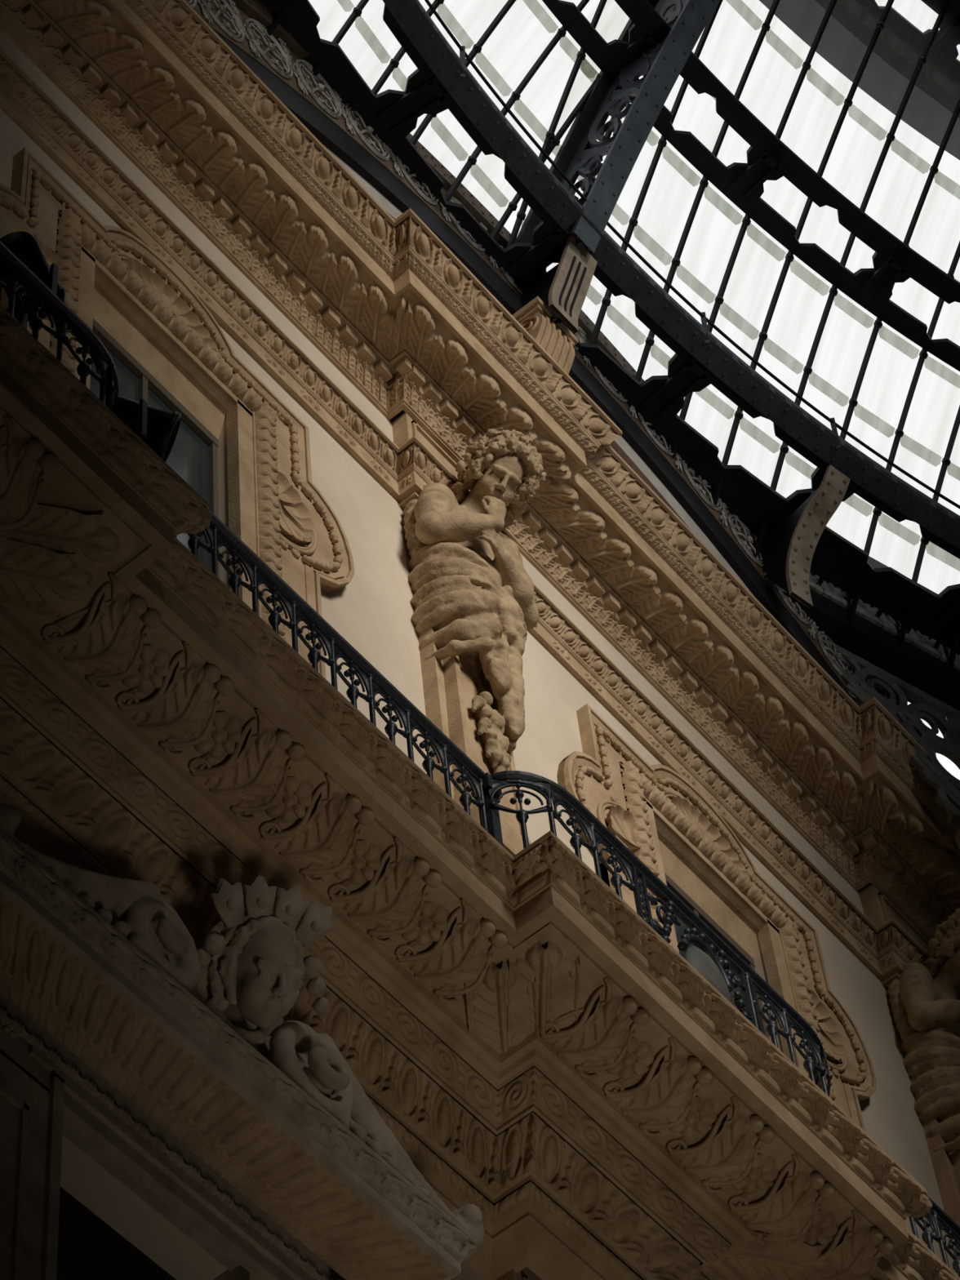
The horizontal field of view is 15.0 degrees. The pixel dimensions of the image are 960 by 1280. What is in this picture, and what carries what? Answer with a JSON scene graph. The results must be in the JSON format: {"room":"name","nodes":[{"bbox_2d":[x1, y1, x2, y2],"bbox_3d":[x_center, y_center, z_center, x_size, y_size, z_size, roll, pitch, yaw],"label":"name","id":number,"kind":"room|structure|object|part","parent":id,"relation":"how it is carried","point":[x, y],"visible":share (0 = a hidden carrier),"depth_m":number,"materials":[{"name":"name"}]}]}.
{"room":"covered shopping arcade","nodes":[
{"label":"covered shopping arcade","id":0,"kind":"room"},
{"bbox_2d":[0,0,958,1279],"bbox_3d":[1.529,3.284,19.720,0.340,11.460,19.800,-36,-61,18],"label":"wall","id":1,"kind":"structure","parent":0,"point":[373,612],"depth_m":20.96,"materials":[{"name":"paint"}]},
{"bbox_2d":[56,1186,176,1279],"bbox_3d":[-1.461,2.818,13.492,0.030,2.000,1.160,-36,-61,18],"label":"window","id":2,"kind":"structure","parent":1,"relation":"in","point":[89,1248],"depth_m":14.19,"materials":[{"name":"black glass"}]},
{"bbox_2d":[89,266,235,578],"bbox_3d":[-1.648,-0.300,17.938,0.260,4.755,1.170,-36,-61,18],"label":"window","id":3,"kind":"structure","parent":1,"relation":"in","point":[149,366],"depth_m":19.74,"materials":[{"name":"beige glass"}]},
{"bbox_3d":[-1.686,-0.196,17.850,0.010,4.500,1.170,-36,-61,18],"label":"glass","id":4,"kind":"part","parent":3,"relation":"part of","materials":[{"name":"grey glass"}]},
{"bbox_3d":[-1.802,-1.528,19.805,0.260,0.275,1.170,-36,-61,18],"label":"head panel","id":5,"kind":"part","parent":3,"relation":"part of","materials":[{"name":"stone"}]},
{"bbox_2d":[0,1006,332,1279],"bbox_3d":[-1.219,2.612,13.449,0.200,2.120,3.700,-36,-61,18],"label":"window frame","id":6,"kind":"structure","parent":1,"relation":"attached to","point":[43,1099],"depth_m":13.95,"materials":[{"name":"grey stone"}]},
{"bbox_2d":[0,146,355,678],"bbox_3d":[-1.578,-0.575,18.211,0.150,5.522,3.016,-36,-61,18],"label":"window surround","id":7,"kind":"object","parent":1,"relation":"attached to","point":[276,508],"visible":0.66,"depth_m":19.75,"materials":[{"name":"stone"}]},
{"bbox_3d":[-1.595,-0.954,18.746,0.078,3.109,1.730,-36,-61,18],"label":"moulding","id":8,"kind":"part","parent":7,"relation":"part of","materials":[{"name":"stone"}]},
{"bbox_3d":[-1.577,-0.365,17.928,0.090,4.820,1.430,-36,-61,18],"label":"architrave","id":9,"kind":"part","parent":7,"relation":"part of","materials":[{"name":"stone"}]},
{"bbox_2d":[0,802,484,1279],"bbox_3d":[-1.060,1.594,14.734,1.001,1.162,3.054,-36,-61,18],"label":"carved pediment","id":10,"kind":"object","parent":1,"relation":"attached to","point":[104,965],"visible":1,"depth_m":14.45,"materials":[{"name":"grey stone"}]},
{"bbox_3d":[-0.850,1.255,14.959,0.693,0.445,0.395,24,-62,-19],"label":"crown","id":11,"kind":"part","parent":10,"relation":"part of","materials":[{"name":"grey stone"}]},
{"bbox_2d":[391,412,558,1204],"bbox_3d":[-0.046,0.659,19.777,0.135,6.650,0.704,-36,-61,18],"label":"pilaster","id":12,"kind":"object","parent":1,"relation":"attached to","point":[404,428],"visible":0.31,"depth_m":20.19,"materials":[{"name":"stone"}]},
{"bbox_2d":[0,304,959,1279],"bbox_3d":[2.353,3.978,17.653,1.453,0.940,19.800,-36,-61,18],"label":"cornice","id":13,"kind":"structure","parent":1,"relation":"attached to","point":[475,990],"depth_m":15.77,"materials":[{"name":"stone"}]},
{"bbox_2d":[0,231,66,329],"bbox_3d":[-1.929,-1.261,15.283,0.289,1.461,0.355,-17,-57,7],"label":"spotlight","id":14,"kind":"object","parent":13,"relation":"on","point":[24,245],"visible":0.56,"depth_m":15.67,"materials":[{"name":"black metal"}]},
{"bbox_2d":[0,240,119,411],"bbox_3d":[-2.371,-1.631,14.655,0.281,0.902,2.768,-36,-61,18],"label":"balcony railing","id":15,"kind":"object","parent":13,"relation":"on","point":[18,275],"visible":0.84,"depth_m":15.27,"materials":[{"name":"metal"}]},
{"bbox_3d":[-2.033,-1.572,15.053,0.043,0.249,0.291,-36,-61,18],"label":"scroll panel","id":16,"kind":"part","parent":15,"relation":"part of","materials":[{"name":"metal"}]},
{"bbox_3d":[-1.849,-1.392,15.186,0.043,0.249,0.291,-36,-61,18],"label":"scroll panel","id":17,"kind":"part","parent":15,"relation":"part of","materials":[{"name":"metal"}]},
{"bbox_3d":[-1.667,-1.211,15.320,0.043,0.249,0.291,-33,-60,16],"label":"scroll panel","id":18,"kind":"part","parent":15,"relation":"part of","materials":[{"name":"metal"}]},
{"bbox_3d":[-1.573,-0.992,15.472,0.043,0.249,0.291,3,-57,-7],"label":"scroll panel","id":19,"kind":"part","parent":15,"relation":"part of","materials":[{"name":"metal"}]},
{"bbox_2d":[112,395,181,462],"bbox_3d":[-1.460,-0.719,15.408,0.379,1.011,0.289,19,-60,-16],"label":"spotlight","id":20,"kind":"object","parent":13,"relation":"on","point":[157,428],"visible":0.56,"depth_m":15.61,"materials":[{"name":"black metal"}]},
{"bbox_3d":[1.969,4.482,17.500,0.390,0.185,19.800,-36,-61,18],"label":"architrave","id":21,"kind":"part","parent":13,"relation":"part of","materials":[{"name":"stone"}]},
{"bbox_3d":[2.051,4.367,17.544,0.259,0.037,19.800,-36,-61,18],"label":"bead moulding","id":22,"kind":"part","parent":13,"relation":"part of","materials":[{"name":"stone"}]},
{"bbox_2d":[173,508,488,832],"bbox_3d":[-0.723,0.141,15.957,0.068,0.902,2.414,-36,-61,18],"label":"balcony railing","id":23,"kind":"object","parent":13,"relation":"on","point":[219,534],"visible":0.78,"depth_m":16.28,"materials":[{"name":"metal"}]},
{"bbox_3d":[-1.243,-0.501,15.822,0.043,0.249,0.265,-36,-61,18],"label":"scroll panel","id":24,"kind":"part","parent":23,"relation":"part of","materials":[{"name":"metal"}]},
{"bbox_3d":[-1.076,-0.337,15.944,0.043,0.249,0.265,-36,-61,18],"label":"scroll panel","id":25,"kind":"part","parent":23,"relation":"part of","materials":[{"name":"metal"}]},
{"bbox_3d":[-0.909,-0.173,16.065,0.043,0.249,0.265,-36,-61,18],"label":"scroll panel","id":26,"kind":"part","parent":23,"relation":"part of","materials":[{"name":"metal"}]},
{"bbox_3d":[-0.742,-0.010,16.186,0.043,0.249,0.265,-36,-61,18],"label":"scroll panel","id":27,"kind":"part","parent":23,"relation":"part of","materials":[{"name":"metal"}]},
{"bbox_3d":[-0.575,0.154,16.308,0.043,0.249,0.265,-36,-61,18],"label":"scroll panel","id":28,"kind":"part","parent":23,"relation":"part of","materials":[{"name":"metal"}]},
{"bbox_3d":[-0.408,0.318,16.429,0.043,0.249,0.265,-36,-61,18],"label":"scroll panel","id":29,"kind":"part","parent":23,"relation":"part of","materials":[{"name":"metal"}]},
{"bbox_3d":[-0.242,0.481,16.550,0.043,0.249,0.265,-36,-61,18],"label":"scroll panel","id":30,"kind":"part","parent":23,"relation":"part of","materials":[{"name":"metal"}]},
{"bbox_3d":[-0.075,0.645,16.672,0.043,0.249,0.265,-36,-61,18],"label":"scroll panel","id":31,"kind":"part","parent":23,"relation":"part of","materials":[{"name":"metal"}]},
{"bbox_2d":[403,427,546,856],"bbox_3d":[0.123,0.668,19.564,0.885,6.182,0.843,13,-59,-13],"label":"statue","id":32,"kind":"object","parent":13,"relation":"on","point":[472,584],"visible":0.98,"depth_m":20.64,"materials":[{"name":"stone"}]},
{"bbox_2d":[407,542,527,751],"bbox_3d":[-0.011,0.049,20.513,0.541,1.619,0.704,-36,-61,18],"label":"drapery","id":33,"kind":"object","parent":32,"relation":"hanging from","point":[476,604],"depth_m":20.43,"materials":[{"name":"stone"}]},
{"bbox_2d":[471,770,832,1097],"bbox_3d":[0.947,1.612,17.062,0.355,0.902,2.602,-36,-61,18],"label":"balcony railing","id":34,"kind":"object","parent":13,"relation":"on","point":[721,974],"visible":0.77,"depth_m":17.08,"materials":[{"name":"metal"}]},
{"bbox_3d":[0.057,0.909,16.519,0.100,0.870,0.100,-36,-61,18],"label":"corner post","id":35,"kind":"part","parent":34,"relation":"part of","materials":[{"name":"metal"}]},
{"bbox_3d":[0.183,0.725,16.746,0.303,0.249,0.043,3,-57,-7],"label":"scroll panel","id":36,"kind":"part","parent":34,"relation":"part of","materials":[{"name":"metal"}]},
{"bbox_3d":[0.432,0.846,16.846,0.043,0.249,0.303,-37,-62,19],"label":"scroll panel","id":37,"kind":"part","parent":34,"relation":"part of","materials":[{"name":"metal"}]},
{"bbox_3d":[0.623,1.034,16.985,0.043,0.249,0.303,-36,-61,18],"label":"scroll panel","id":38,"kind":"part","parent":34,"relation":"part of","materials":[{"name":"metal"}]},
{"bbox_3d":[0.747,1.298,16.813,0.022,0.820,0.022,-36,-61,18],"label":"panel post","id":39,"kind":"part","parent":34,"relation":"part of","materials":[{"name":"metal"}]},
{"bbox_3d":[0.792,1.341,16.846,0.022,0.820,0.022,-36,-61,18],"label":"panel post","id":40,"kind":"part","parent":34,"relation":"part of","materials":[{"name":"metal"}]},
{"bbox_3d":[1.286,1.826,17.205,0.022,0.820,0.022,-36,-61,18],"label":"panel post","id":41,"kind":"part","parent":34,"relation":"part of","materials":[{"name":"metal"}]},
{"bbox_3d":[1.330,1.869,17.237,0.022,0.820,0.022,-36,-61,18],"label":"panel post","id":42,"kind":"part","parent":34,"relation":"part of","materials":[{"name":"metal"}]},
{"bbox_3d":[1.388,1.783,17.541,0.043,0.249,0.303,-36,-61,18],"label":"scroll panel","id":43,"kind":"part","parent":34,"relation":"part of","materials":[{"name":"metal"}]},
{"bbox_3d":[1.579,1.971,17.680,0.043,0.249,0.303,-35,-61,17],"label":"scroll panel","id":44,"kind":"part","parent":34,"relation":"part of","materials":[{"name":"metal"}]},
{"bbox_3d":[1.684,2.197,17.838,0.043,0.249,0.303,2,-57,-6],"label":"scroll panel","id":45,"kind":"part","parent":34,"relation":"part of","materials":[{"name":"metal"}]},
{"bbox_2d":[887,908,959,1193],"bbox_3d":[3.238,3.724,21.831,0.885,6.182,0.843,13,-59,-13],"label":"statue","id":46,"kind":"object","parent":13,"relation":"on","point":[926,1004],"visible":0.99,"depth_m":23.24,"materials":[{"name":"stone"}]},
{"bbox_2d":[900,1029,959,1152],"bbox_3d":[3.105,3.105,22.780,0.541,1.619,0.704,-36,-61,18],"label":"drapery","id":47,"kind":"object","parent":46,"relation":"hanging from","point":[931,1056],"depth_m":22.90,"materials":[{"name":"stone"}]},
{"bbox_2d":[908,1195,959,1277],"bbox_3d":[2.422,3.227,18.245,0.068,0.902,2.444,-36,-61,18],"label":"balcony railing","id":48,"kind":"object","parent":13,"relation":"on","point":[939,1220],"visible":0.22,"depth_m":18.40,"materials":[{"name":"metal"}]},
{"bbox_3d":[2.235,2.910,18.352,0.043,0.249,0.268,-36,-61,18],"label":"scroll panel","id":49,"kind":"part","parent":48,"relation":"part of","materials":[{"name":"metal"}]},
{"bbox_3d":[2.394,2.998,18.593,0.068,0.067,2.400,-36,-61,18],"label":"handrail","id":50,"kind":"part","parent":48,"relation":"part of","materials":[{"name":"metal"}]},
{"bbox_3d":[2.403,3.075,18.475,0.043,0.249,0.268,-36,-61,18],"label":"scroll panel","id":51,"kind":"part","parent":48,"relation":"part of","materials":[{"name":"metal"}]},
{"bbox_2d":[0,0,959,941],"bbox_3d":[1.453,0.159,24.038,1.207,0.825,19.800,-36,-61,18],"label":"crown molding","id":52,"kind":"structure","parent":1,"relation":"attached to","point":[399,304],"depth_m":22.74,"materials":[{"name":"stone"}]},
{"bbox_2d":[512,295,578,373],"bbox_3d":[0.333,-1.775,23.585,0.523,0.706,0.420,-36,-61,18],"label":"console","id":53,"kind":"object","parent":52,"relation":"on","point":[557,340],"visible":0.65,"depth_m":23.59,"materials":[{"name":"stone"}]},
{"bbox_2d":[520,235,597,333],"bbox_3d":[0.400,-2.201,23.977,0.822,0.725,0.274,-36,-61,18],"label":"iron bracket","id":54,"kind":"object","parent":53,"relation":"on","point":[564,288],"visible":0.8,"depth_m":23.91,"materials":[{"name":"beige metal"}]},
{"bbox_3d":[0.613,-2.340,23.871,0.273,0.672,0.274,-36,-61,18],"label":"plate","id":55,"kind":"part","parent":54,"relation":"part of","materials":[{"name":"beige paint"}]},
{"bbox_2d":[515,0,719,254],"bbox_3d":[2.514,-5.910,25.862,6.468,6.510,0.210,-36,-61,18],"label":"rib","id":56,"kind":"object","parent":54,"relation":"on","point":[580,152],"visible":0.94,"depth_m":24.86,"materials":[{"name":"grey metal"}]},
{"bbox_2d":[266,0,600,239],"bbox_3d":[0.630,-5.796,24.754,4.583,5.212,3.566,-26,-58,12],"label":"glazing","id":57,"kind":"object","parent":56,"relation":"attached to","point":[534,6],"visible":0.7,"depth_m":24.45,"materials":[{"name":"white glass"}]},
{"bbox_2d":[257,0,959,655],"bbox_3d":[1.428,-1.833,24.780,8.717,0.155,1.759,38,-67,-25],"label":"girder","id":58,"kind":"object","parent":56,"relation":"attached to","point":[437,86],"visible":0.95,"depth_m":24.62,"materials":[{"name":"black metal"}]},
{"bbox_3d":[-1.130,-3.789,23.273,0.767,0.050,1.474,-29,-59,14],"label":"plate","id":59,"kind":"part","parent":58,"relation":"part of","materials":[{"name":"black metal"}]},
{"bbox_3d":[-0.630,-4.061,23.136,0.413,0.050,1.400,-29,-59,14],"label":"plate","id":60,"kind":"part","parent":58,"relation":"part of","materials":[{"name":"black metal"}]},
{"bbox_3d":[-0.334,-2.839,23.964,0.814,0.050,1.472,-36,-61,18],"label":"plate","id":61,"kind":"part","parent":58,"relation":"part of","materials":[{"name":"black metal"}]},
{"bbox_3d":[0.139,-3.135,23.808,0.413,0.050,1.400,-34,-60,16],"label":"plate","id":62,"kind":"part","parent":58,"relation":"part of","materials":[{"name":"black metal"}]},
{"bbox_3d":[0.601,-1.928,24.640,0.824,0.050,1.474,-36,-61,18],"label":"plate","id":63,"kind":"part","parent":58,"relation":"part of","materials":[{"name":"black metal"}]},
{"bbox_3d":[1.015,-2.282,24.441,0.413,0.050,1.400,-39,-62,19],"label":"plate","id":64,"kind":"part","parent":58,"relation":"part of","materials":[{"name":"black metal"}]},
{"bbox_2d":[424,0,959,509],"bbox_3d":[1.700,-2.275,24.578,0.605,0.235,7.476,-41,-63,20],"label":"cable","id":65,"kind":"object","parent":58,"relation":"attached to","point":[463,55],"visible":1,"depth_m":24.60,"materials":[{"name":"black metal"}]},
{"bbox_3d":[1.601,-1.129,25.248,1.474,0.050,0.767,36,-66,-24],"label":"plate","id":66,"kind":"part","parent":58,"relation":"part of","materials":[{"name":"black metal"}]},
{"bbox_2d":[506,0,959,675],"bbox_3d":[3.358,-3.413,26.545,5.835,5.213,4.654,33,-65,-23],"label":"glazing","id":67,"kind":"object","parent":58,"relation":"attached to","point":[860,12],"visible":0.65,"depth_m":26.19,"materials":[{"name":"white glass"}]},
{"bbox_3d":[1.992,-1.509,25.030,1.400,0.050,0.413,36,-66,-24],"label":"plate","id":68,"kind":"part","parent":58,"relation":"part of","materials":[{"name":"black metal"}]},
{"bbox_3d":[2.713,-0.415,25.809,1.474,0.050,0.767,30,-64,-22],"label":"plate","id":69,"kind":"part","parent":58,"relation":"part of","materials":[{"name":"black metal"}]},
{"bbox_3d":[3.059,-0.823,25.569,1.400,0.050,0.413,30,-64,-22],"label":"plate","id":70,"kind":"part","parent":58,"relation":"part of","materials":[{"name":"black metal"}]},
{"bbox_3d":[3.909,0.201,26.313,1.474,0.050,0.767,25,-62,-19],"label":"plate","id":71,"kind":"part","parent":58,"relation":"part of","materials":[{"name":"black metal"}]},
{"bbox_2d":[542,0,959,371],"bbox_3d":[2.161,-3.499,25.751,7.920,0.095,1.114,38,-67,-25],"label":"girder","id":72,"kind":"object","parent":56,"relation":"attached to","point":[768,158],"visible":0.92,"depth_m":25.90,"materials":[{"name":"black metal"}]},
{"bbox_3d":[0.583,-4.442,25.028,0.286,0.050,1.323,-34,-60,16],"label":"plate","id":73,"kind":"part","parent":72,"relation":"part of","materials":[{"name":"black metal"}]},
{"bbox_3d":[0.810,-4.593,24.948,0.288,0.050,1.296,-34,-60,16],"label":"plate","id":74,"kind":"part","parent":72,"relation":"part of","materials":[{"name":"black metal"}]},
{"bbox_3d":[1.416,-3.631,25.630,0.286,0.050,1.323,-39,-62,19],"label":"plate","id":75,"kind":"part","parent":72,"relation":"part of","materials":[{"name":"black metal"}]},
{"bbox_3d":[1.625,-3.799,25.537,0.288,0.050,1.296,-39,-62,19],"label":"plate","id":76,"kind":"part","parent":72,"relation":"part of","materials":[{"name":"black metal"}]},
{"bbox_3d":[2.344,-2.897,26.189,1.323,0.050,0.286,36,-66,-24],"label":"plate","id":77,"kind":"part","parent":72,"relation":"part of","materials":[{"name":"black metal"}]},
{"bbox_3d":[2.532,-3.080,26.084,1.296,0.050,0.288,36,-66,-24],"label":"plate","id":78,"kind":"part","parent":72,"relation":"part of","materials":[{"name":"black metal"}]},
{"bbox_3d":[3.357,-2.246,26.701,1.323,0.050,0.286,30,-64,-22],"label":"plate","id":79,"kind":"part","parent":72,"relation":"part of","materials":[{"name":"black metal"}]},
{"bbox_3d":[3.524,-2.443,26.585,1.296,0.050,0.288,30,-64,-22],"label":"plate","id":80,"kind":"part","parent":72,"relation":"part of","materials":[{"name":"black metal"}]},
{"bbox_2d":[857,0,959,81],"bbox_3d":[2.833,-5.322,27.031,7.195,0.095,1.263,38,-67,-25],"label":"glass","id":81,"kind":"object","parent":56,"relation":"attached to","point":[943,51],"visible":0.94,"depth_m":27.54,"materials":[{"name":"glass"}]},
{"bbox_3d":[2.973,-4.750,27.446,1.216,0.050,0.429,36,-66,-24],"label":"plate","id":82,"kind":"part","parent":81,"relation":"part of","materials":[{"name":"glass"}]},
{"bbox_3d":[3.229,-4.999,27.303,1.175,0.050,0.348,36,-66,-24],"label":"plate","id":83,"kind":"part","parent":81,"relation":"part of","materials":[{"name":"white glass"}]},
{"bbox_3d":[3.898,-4.155,27.913,1.216,0.050,0.429,30,-64,-22],"label":"plate","id":84,"kind":"part","parent":81,"relation":"part of","materials":[{"name":"glass"}]},
{"bbox_3d":[4.125,-4.423,27.755,1.175,0.050,0.348,30,-64,-22],"label":"plate","id":85,"kind":"part","parent":81,"relation":"part of","materials":[{"name":"black metal"}]},
{"bbox_2d":[185,0,942,810],"bbox_3d":[0.476,-1.769,24.183,0.372,2.135,8.762,-36,-61,18],"label":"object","id":86,"kind":"object","parent":52,"relation":"on","point":[277,60],"visible":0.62,"depth_m":23.93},
{"bbox_2d":[760,464,850,608],"bbox_3d":[2.244,-0.645,24.876,0.190,0.965,0.850,33,-65,-23],"label":"iron bracket","id":87,"kind":"object","parent":86,"relation":"attached to","point":[787,553],"visible":1,"depth_m":24.98,"materials":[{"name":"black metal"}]},
{"bbox_2d":[782,555,959,711],"bbox_3d":[3.278,0.061,26.394,3.100,1.280,0.342,27,-63,-21],"label":"beam","id":88,"kind":"structure","parent":86,"relation":"attached to","point":[873,637],"depth_m":25.70,"materials":[{"name":"black metal"}]},
{"bbox_2d":[823,637,959,819],"bbox_3d":[3.133,0.817,25.099,2.500,1.747,0.098,27,-63,-21],"label":"lace spandrel","id":89,"kind":"object","parent":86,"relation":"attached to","point":[938,714],"visible":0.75,"depth_m":25.32,"materials":[{"name":"grey metal"}]},
{"bbox_3d":[0.256,-1.545,23.793,0.300,0.920,6.471,-36,-61,18],"label":"wall","id":90,"kind":"structure","parent":52,"relation":"on","visible":0},
{"bbox_2d":[323,144,752,594],"bbox_3d":[0.405,-1.669,23.756,0.090,0.886,6.033,-36,-61,18],"label":"trim","id":91,"kind":"structure","parent":90,"relation":"attached to","point":[620,445],"depth_m":24.45,"materials":[{"name":"paint"}]},
{"bbox_2d":[0,48,959,999],"bbox_3d":[1.471,0.852,23.080,0.265,0.365,19.800,-36,-61,18],"label":"string course","id":92,"kind":"object","parent":1,"relation":"attached to","point":[402,470],"visible":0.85,"depth_m":21.68,"materials":[{"name":"stone"}]},
{"bbox_2d":[495,1266,542,1279],"bbox_3d":[0.356,3.787,15.036,0.145,3.260,0.480,-36,-61,18],"label":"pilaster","id":93,"kind":"object","parent":1,"relation":"attached to","point":[526,1273],"visible":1,"depth_m":16.16,"materials":[{"name":"stone"}]},
{"bbox_2d":[653,813,769,1039],"bbox_3d":[1.467,2.756,20.205,0.260,4.755,1.170,-36,-61,18],"label":"window","id":94,"kind":"structure","parent":1,"relation":"in","point":[687,876],"depth_m":22.10,"materials":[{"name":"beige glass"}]},
{"bbox_3d":[1.430,2.860,20.117,0.010,4.500,1.170,-36,-61,18],"label":"glass","id":95,"kind":"part","parent":94,"relation":"part of","materials":[{"name":"grey glass"}]},
{"bbox_3d":[1.314,1.528,22.072,0.260,0.275,1.170,-36,-61,18],"label":"head panel","id":96,"kind":"part","parent":94,"relation":"part of","materials":[{"name":"stone"}]},
{"bbox_3d":[1.440,2.843,20.125,0.050,4.530,1.170,-36,-61,18],"label":"frame","id":97,"kind":"part","parent":94,"relation":"part of","materials":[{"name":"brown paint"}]},
{"bbox_2d":[556,703,876,1132],"bbox_3d":[1.538,2.482,20.478,0.150,5.522,3.016,-36,-61,18],"label":"window surround","id":98,"kind":"object","parent":1,"relation":"attached to","point":[609,778],"visible":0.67,"depth_m":22.04,"materials":[{"name":"stone"}]},
{"bbox_3d":[1.539,2.691,20.195,0.090,4.820,1.430,-36,-61,18],"label":"architrave","id":99,"kind":"part","parent":98,"relation":"part of","materials":[{"name":"stone"}]},
{"bbox_3d":[1.521,2.103,21.013,0.078,3.109,1.730,-36,-61,18],"label":"moulding","id":100,"kind":"part","parent":98,"relation":"part of","materials":[{"name":"stone"}]},
{"bbox_2d":[858,884,959,1258],"bbox_3d":[3.070,3.715,22.044,0.135,6.650,0.704,-36,-61,18],"label":"pilaster","id":101,"kind":"object","parent":1,"relation":"attached to","point":[877,908],"visible":0.37,"depth_m":22.73,"materials":[{"name":"stone"}]},
{"bbox_3d":[11.604,-12.518,22.088,31.223,12.030,32.514,-36,-61,18],"label":"ceiling","id":102,"kind":"structure","parent":0,"visible":0},
{"bbox_2d":[759,0,959,159],"bbox_3d":[2.517,-5.307,27.120,1.360,0.557,9.068,-41,-63,20],"label":"glass","id":103,"kind":"object","parent":102,"relation":"attached to","point":[845,40],"visible":0.71,"depth_m":27.57,"materials":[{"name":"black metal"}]}
]}

